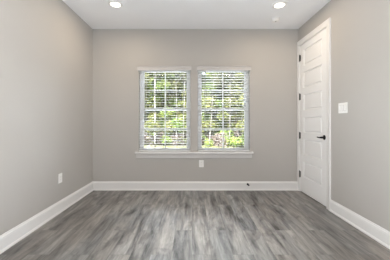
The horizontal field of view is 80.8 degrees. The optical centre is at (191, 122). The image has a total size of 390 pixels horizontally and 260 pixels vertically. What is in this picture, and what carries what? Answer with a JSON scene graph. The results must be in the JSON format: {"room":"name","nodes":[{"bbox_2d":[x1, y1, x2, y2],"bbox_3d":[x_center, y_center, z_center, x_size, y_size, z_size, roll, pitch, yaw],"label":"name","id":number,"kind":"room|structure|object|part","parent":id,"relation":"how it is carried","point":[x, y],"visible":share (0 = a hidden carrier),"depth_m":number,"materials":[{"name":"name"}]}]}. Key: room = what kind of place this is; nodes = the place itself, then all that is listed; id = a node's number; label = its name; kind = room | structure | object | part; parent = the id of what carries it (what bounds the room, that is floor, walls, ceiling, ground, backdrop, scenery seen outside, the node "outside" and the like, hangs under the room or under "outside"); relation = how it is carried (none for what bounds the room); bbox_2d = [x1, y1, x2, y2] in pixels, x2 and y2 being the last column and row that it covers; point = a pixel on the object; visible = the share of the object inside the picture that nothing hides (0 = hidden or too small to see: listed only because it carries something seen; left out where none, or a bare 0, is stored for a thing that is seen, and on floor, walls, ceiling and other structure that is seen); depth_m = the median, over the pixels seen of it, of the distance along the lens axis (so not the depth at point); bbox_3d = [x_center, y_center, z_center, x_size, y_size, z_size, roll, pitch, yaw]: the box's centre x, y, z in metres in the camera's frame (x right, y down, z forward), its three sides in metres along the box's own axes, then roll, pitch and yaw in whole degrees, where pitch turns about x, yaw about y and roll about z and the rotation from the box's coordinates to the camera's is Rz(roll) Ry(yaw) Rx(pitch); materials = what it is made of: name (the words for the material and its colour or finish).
{"room":"empty bedroom","nodes":[
{"label":"empty bedroom","id":0,"kind":"room"},
{"bbox_2d":[0,0,92,234],"bbox_3d":[-1.843,-0.229,1.050,0.300,2.743,5.700,0,0,0],"label":"wall","id":1,"kind":"structure","parent":0,"point":[46,49],"depth_m":2.59,"materials":[{"name":"paint"}]},
{"bbox_2d":[0,181,92,253],"bbox_3d":[-1.681,1.069,1.200,0.024,0.149,5.400,0,0,0],"label":"baseboard","id":2,"kind":"structure","parent":1,"relation":"attached to","point":[13,236],"depth_m":2.52,"materials":[{"name":"white paint"}]},
{"bbox_2d":[58,173,61,183],"bbox_3d":[-1.688,0.708,2.940,0.009,0.122,0.080,0,0,0],"label":"wall outlet","id":3,"kind":"object","parent":1,"relation":"attached to","point":[60,174],"visible":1,"depth_m":2.92,"materials":[{"name":"white plastic"}]},
{"bbox_2d":[0,191,389,259],"bbox_3d":[0.058,1.268,1.130,4.102,0.250,5.860,0,0,0],"label":"floor","id":4,"kind":"structure","parent":0,"point":[102,225],"depth_m":2.44,"materials":[{"name":"grey plastic"}]},
{"bbox_2d":[93,29,297,180],"bbox_3d":[0.058,-0.229,3.980,4.102,2.743,0.160,0,0,0],"label":"wall","id":5,"kind":"structure","parent":0,"point":[271,54],"depth_m":3.90,"materials":[{"name":"paint"}]},
{"bbox_2d":[140,71,189,149],"bbox_3d":[-0.468,-0.227,4.019,0.882,1.430,0.082,0,0,0],"label":"window","id":6,"kind":"structure","parent":5,"relation":"in","point":[142,82],"depth_m":3.99,"materials":[{"name":"white plastic"}]},
{"bbox_2d":[137,66,190,150],"bbox_3d":[-0.468,-0.241,3.911,0.914,1.446,0.102,0,0,0],"label":"window blind","id":7,"kind":"object","parent":6,"relation":"attached to","point":[139,68],"visible":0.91,"depth_m":3.91,"materials":[{"name":"plastic"}]},
{"bbox_3d":[-0.468,0.472,3.934,0.874,0.020,0.050,0,0,0],"label":"rail","id":8,"kind":"part","parent":7,"relation":"part of","materials":[{"name":"white plastic"}]},
{"bbox_2d":[144,73,185,106],"bbox_3d":[-0.468,-0.571,4.039,0.742,0.639,0.006,0,0,0],"label":"grille","id":9,"kind":"object","parent":6,"relation":"attached to","point":[165,90],"depth_m":4.04,"materials":[{"name":"white plastic"}]},
{"bbox_2d":[144,111,185,147],"bbox_3d":[-0.468,0.106,4.005,0.742,0.647,0.006,0,0,0],"label":"grille","id":10,"kind":"object","parent":6,"relation":"attached to","point":[165,111],"depth_m":4.00,"materials":[{"name":"white plastic"}]},
{"bbox_3d":[-0.468,-0.568,4.039,0.818,0.705,0.030,0,0,0],"label":"sash","id":11,"kind":"part","parent":6,"relation":"part of","materials":[{"name":"white plastic"}]},
{"bbox_3d":[-0.468,0.106,4.005,0.818,0.719,0.030,0,0,0],"label":"sash","id":12,"kind":"part","parent":6,"relation":"part of","materials":[{"name":"white plastic"}]},
{"bbox_2d":[136,154,251,158],"bbox_3d":[0.035,0.560,3.890,1.970,0.088,0.020,0,0,0],"label":"apron","id":13,"kind":"object","parent":5,"relation":"attached to","point":[138,156],"visible":0.91,"depth_m":3.88,"materials":[{"name":"paint"}]},
{"bbox_2d":[135,151,253,153],"bbox_3d":[0.037,0.502,3.917,2.000,0.028,0.137,0,0,0],"label":"window sill","id":14,"kind":"structure","parent":5,"relation":"attached to","point":[139,152],"depth_m":3.85,"materials":[{"name":"white paint"}]},
{"bbox_2d":[93,181,297,190],"bbox_3d":[0.058,1.069,3.888,3.502,0.149,0.024,0,0,0],"label":"baseboard","id":15,"kind":"structure","parent":5,"relation":"attached to","point":[97,185],"depth_m":3.89,"materials":[{"name":"white paint"}]},
{"bbox_2d":[199,160,203,166],"bbox_3d":[0.160,0.691,3.895,0.080,0.122,0.009,0,0,0],"label":"wall outlet","id":16,"kind":"object","parent":5,"relation":"attached to","point":[201,162],"visible":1,"depth_m":3.89,"materials":[{"name":"white plastic"}]},
{"bbox_2d":[198,71,248,149],"bbox_3d":[0.542,-0.227,4.019,0.886,1.430,0.082,0,0,0],"label":"window","id":17,"kind":"structure","parent":5,"relation":"in","point":[246,138],"depth_m":3.99,"materials":[{"name":"white plastic"}]},
{"bbox_3d":[0.542,-0.568,4.039,0.822,0.705,0.030,0,0,0],"label":"sash","id":18,"kind":"part","parent":17,"relation":"part of","materials":[{"name":"white plastic"}]},
{"bbox_2d":[202,73,243,106],"bbox_3d":[0.542,-0.571,4.039,0.746,0.639,0.006,0,0,0],"label":"grille","id":19,"kind":"object","parent":17,"relation":"attached to","point":[222,73],"depth_m":4.04,"materials":[{"name":"white plastic"}]},
{"bbox_2d":[202,111,243,147],"bbox_3d":[0.542,0.106,4.005,0.746,0.647,0.006,0,0,0],"label":"grille","id":20,"kind":"object","parent":17,"relation":"attached to","point":[222,111],"depth_m":4.00,"materials":[{"name":"white plastic"}]},
{"bbox_3d":[0.542,0.106,4.005,0.822,0.719,0.030,0,0,0],"label":"sash","id":21,"kind":"part","parent":17,"relation":"part of","materials":[{"name":"white plastic"}]},
{"bbox_2d":[197,66,250,150],"bbox_3d":[0.542,-0.241,3.911,0.918,1.446,0.102,0,0,0],"label":"window blind","id":22,"kind":"object","parent":17,"relation":"attached to","point":[199,68],"visible":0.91,"depth_m":3.91,"materials":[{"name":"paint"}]},
{"bbox_3d":[0.542,0.472,3.934,0.878,0.020,0.050,0,0,0],"label":"rail","id":23,"kind":"part","parent":22,"relation":"part of","materials":[{"name":"white plastic"}]},
{"bbox_3d":[0.861,-0.222,3.934,0.002,1.360,0.055,0,0,0],"label":"ladder cord","id":24,"kind":"part","parent":22,"relation":"part of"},
{"bbox_2d":[62,0,330,28],"bbox_3d":[0.058,-1.725,1.130,4.102,0.250,5.860,0,0,0],"label":"ceiling","id":25,"kind":"structure","parent":0,"point":[134,14],"depth_m":3.38,"materials":[{"name":"paint"}]},
{"bbox_2d":[108,0,122,7],"bbox_3d":[-1.030,-1.593,3.080,0.190,0.015,0.190,0,0,0],"label":"recessed light","id":26,"kind":"object","parent":25,"relation":"in","point":[113,3],"visible":1,"depth_m":3.07,"materials":[{"name":"white plastic"}]},
{"bbox_2d":[271,17,279,22],"bbox_3d":[1.285,-1.578,3.520,0.132,0.044,0.132,0,0,0],"label":"smoke detector","id":27,"kind":"object","parent":25,"relation":"attached to","point":[275,19],"visible":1,"depth_m":3.48,"materials":[{"name":"white plastic"}]},
{"bbox_2d":[272,1,286,8],"bbox_3d":[1.185,-1.593,3.100,0.190,0.015,0.190,0,0,0],"label":"recessed light","id":28,"kind":"object","parent":25,"relation":"in","point":[280,4],"visible":1,"depth_m":3.08,"materials":[{"name":"white"}]},
{"bbox_2d":[298,0,389,231],"bbox_3d":[1.959,-0.229,1.050,0.300,2.743,5.700,0,0,0],"label":"wall","id":29,"kind":"structure","parent":0,"point":[360,29],"depth_m":2.46,"materials":[{"name":"paint"}]},
{"bbox_2d":[299,28,325,205],"bbox_3d":[1.841,-0.080,3.454,0.166,2.445,0.808,0,0,0],"label":"door","id":30,"kind":"structure","parent":29,"relation":"in","point":[312,57],"depth_m":3.41,"materials":[{"name":"white paint"}]},
{"bbox_2d":[297,18,330,209],"bbox_3d":[1.798,-0.115,3.440,0.021,2.515,0.920,0,0,0],"label":"door frame","id":31,"kind":"structure","parent":29,"relation":"attached to","point":[326,24],"depth_m":3.06,"materials":[{"name":"white paint"}]},
{"bbox_2d":[338,102,347,112],"bbox_3d":[1.802,-0.180,2.741,0.014,0.124,0.163,0,0,0],"label":"light switch","id":32,"kind":"object","parent":29,"relation":"attached to","point":[342,107],"visible":1,"depth_m":2.73,"materials":[{"name":"white plastic"}]},
{"bbox_2d":[329,200,389,248],"bbox_3d":[1.797,1.069,0.742,0.024,0.149,4.484,0,0,0],"label":"baseboard","id":33,"kind":"structure","parent":29,"relation":"attached to","point":[379,234],"depth_m":2.41,"materials":[{"name":"white paint"}]},
{"label":"outside","id":34,"kind":"structure","parent":0,"visible":0},
{"bbox_2d":[144,131,243,147],"bbox_3d":[0.000,0.664,29.070,64.000,1.686,50.000,0,0,0],"label":"lawn","id":35,"kind":"structure","parent":34,"point":[145,145],"depth_m":13.94,"materials":[{"name":"green plant"}]},
{"bbox_2d":[144,132,153,144],"bbox_3d":[-3.135,1.019,14.531,1.712,1.072,1.123,0,0,15],"label":"dry brush","id":36,"kind":"object","parent":35,"relation":"on","point":[144,132],"visible":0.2,"depth_m":14.33,"materials":[{"name":"brown plant"}]},
{"bbox_2d":[144,73,161,132],"bbox_3d":[-3.977,-2.710,15.054,4.022,8.424,3.919,0,0,-5],"label":"tree","id":37,"kind":"object","parent":35,"relation":"on","point":[147,76],"visible":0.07,"depth_m":14.56,"materials":[{"name":"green plant"}]},
{"bbox_2d":[144,75,164,134],"bbox_3d":[-3.688,-3.296,21.259,4.399,9.107,4.286,0,0,-21],"label":"tree","id":38,"kind":"object","parent":35,"relation":"on","point":[150,76],"visible":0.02,"depth_m":21.08,"materials":[{"name":"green plant"}]},
{"bbox_2d":[153,132,164,144],"bbox_3d":[-2.099,1.050,15.054,1.004,0.958,1.530,0,0,0],"label":"dry brush","id":39,"kind":"object","parent":35,"relation":"on","point":[161,133],"visible":0.34,"depth_m":14.65,"materials":[{"name":"brown plant"}]},
{"bbox_2d":[144,73,175,132],"bbox_3d":[-2.848,-3.003,18.328,3.816,8.674,3.109,0,0,10],"label":"tree","id":40,"kind":"object","parent":35,"relation":"on","point":[163,77],"visible":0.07,"depth_m":17.87,"materials":[{"name":"green plant"}]},
{"bbox_2d":[154,73,168,146],"bbox_3d":[-2.124,-1.853,13.685,1.927,6.717,1.796,0,0,0],"label":"slender tree","id":41,"kind":"object","parent":35,"relation":"on","point":[155,73],"visible":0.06,"depth_m":13.74,"materials":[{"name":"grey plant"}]},
{"bbox_2d":[148,73,185,133],"bbox_3d":[-1.439,-3.014,15.821,3.366,8.869,4.085,0,0,-16],"label":"tree","id":42,"kind":"object","parent":35,"relation":"on","point":[159,83],"visible":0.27,"depth_m":15.53,"materials":[{"name":"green plant"}]},
{"bbox_2d":[160,131,180,144],"bbox_3d":[-1.610,0.893,15.195,1.618,1.153,2.066,0,0,19],"label":"shrub","id":43,"kind":"object","parent":35,"relation":"on","point":[162,131],"visible":0.22,"depth_m":14.56,"materials":[{"name":"green plant"}]},
{"bbox_2d":[164,133,182,145],"bbox_3d":[-1.153,1.075,14.673,1.477,0.925,0.969,0,0,28],"label":"dry brush","id":44,"kind":"object","parent":35,"relation":"on","point":[172,133],"visible":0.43,"depth_m":14.49,"materials":[{"name":"brown plant"}]},
{"bbox_2d":[169,73,185,142],"bbox_3d":[-1.014,-1.766,13.983,1.930,6.531,1.765,0,0,18],"label":"slender tree","id":45,"kind":"object","parent":35,"relation":"on","point":[173,73],"visible":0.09,"depth_m":14.07,"materials":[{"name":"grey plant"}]},
{"bbox_2d":[176,73,184,144],"bbox_3d":[-0.442,-1.740,13.820,1.894,6.489,1.730,0,0,19],"label":"slender tree","id":46,"kind":"object","parent":35,"relation":"on","point":[176,73],"visible":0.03,"depth_m":13.90,"materials":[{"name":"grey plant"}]},
{"bbox_2d":[163,73,217,133],"bbox_3d":[-0.106,-2.523,15.965,3.879,8.000,3.981,0,0,1],"label":"tree","id":47,"kind":"object","parent":35,"relation":"on","point":[176,83],"visible":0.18,"depth_m":15.01,"materials":[{"name":"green plant"}]},
{"bbox_2d":[202,132,212,145],"bbox_3d":[0.795,1.033,14.898,1.586,0.993,1.041,0,0,-41],"label":"dry brush","id":48,"kind":"object","parent":35,"relation":"on","point":[204,133],"visible":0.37,"depth_m":14.80,"materials":[{"name":"brown plant"}]},
{"bbox_2d":[202,73,228,138],"bbox_3d":[1.286,-2.457,16.738,3.262,7.736,3.656,0,0,19],"label":"tree","id":49,"kind":"object","parent":35,"relation":"on","point":[217,100],"visible":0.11,"depth_m":15.45,"materials":[{"name":"green plant"}]},
{"bbox_2d":[204,134,230,145],"bbox_3d":[1.517,1.050,14.194,1.632,0.910,1.278,0,0,-6],"label":"shrub","id":50,"kind":"object","parent":35,"relation":"on","point":[225,138],"visible":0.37,"depth_m":13.87,"materials":[{"name":"green plant"}]},
{"bbox_2d":[209,73,225,146],"bbox_3d":[1.450,-1.842,13.628,1.785,6.694,1.937,0,0,0],"label":"slender tree","id":51,"kind":"object","parent":35,"relation":"on","point":[214,73],"visible":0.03,"depth_m":13.72,"materials":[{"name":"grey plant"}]},
{"bbox_2d":[211,132,228,146],"bbox_3d":[1.762,1.058,14.095,1.077,1.027,1.641,0,0,27],"label":"dry brush","id":52,"kind":"object","parent":35,"relation":"on","point":[215,142],"visible":0.72,"depth_m":13.67,"materials":[{"name":"brown plant"}]},
{"bbox_2d":[205,73,243,133],"bbox_3d":[3.200,-2.802,15.467,4.130,8.595,4.238,0,0,35],"label":"tree","id":53,"kind":"object","parent":35,"relation":"on","point":[217,94],"visible":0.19,"depth_m":14.94,"materials":[{"name":"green plant"}]},
{"bbox_2d":[215,131,243,146],"bbox_3d":[2.265,0.945,14.102,1.589,1.132,2.029,0,0,-40],"label":"shrub","id":54,"kind":"object","parent":35,"relation":"on","point":[226,132],"visible":0.27,"depth_m":14.04,"materials":[{"name":"green plant"}]},
{"bbox_2d":[219,73,243,146],"bbox_3d":[2.469,-1.743,14.071,1.769,6.493,1.872,0,0,-16],"label":"slender tree","id":55,"kind":"object","parent":35,"relation":"on","point":[219,73],"visible":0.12,"depth_m":14.00,"materials":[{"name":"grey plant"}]},
{"bbox_2d":[225,85,243,127],"bbox_3d":[4.979,-3.154,16.170,4.388,9.241,4.275,0,0,-38],"label":"tree","id":56,"kind":"object","parent":35,"relation":"on","point":[239,112],"visible":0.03,"depth_m":15.35,"materials":[{"name":"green plant"}]},
{"bbox_2d":[229,132,243,146],"bbox_3d":[3.218,0.945,13.982,2.041,1.139,1.598,0,0,-6],"label":"shrub","id":57,"kind":"object","parent":35,"relation":"on","point":[233,141],"visible":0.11,"depth_m":13.58,"materials":[{"name":"green plant"}]},
{"bbox_2d":[231,131,243,146],"bbox_3d":[3.022,0.992,14.630,1.164,1.111,1.774,0,0,21],"label":"dry brush","id":58,"kind":"object","parent":35,"relation":"on","point":[235,132],"visible":0.25,"depth_m":14.46,"materials":[{"name":"brown plant"}]}
]}

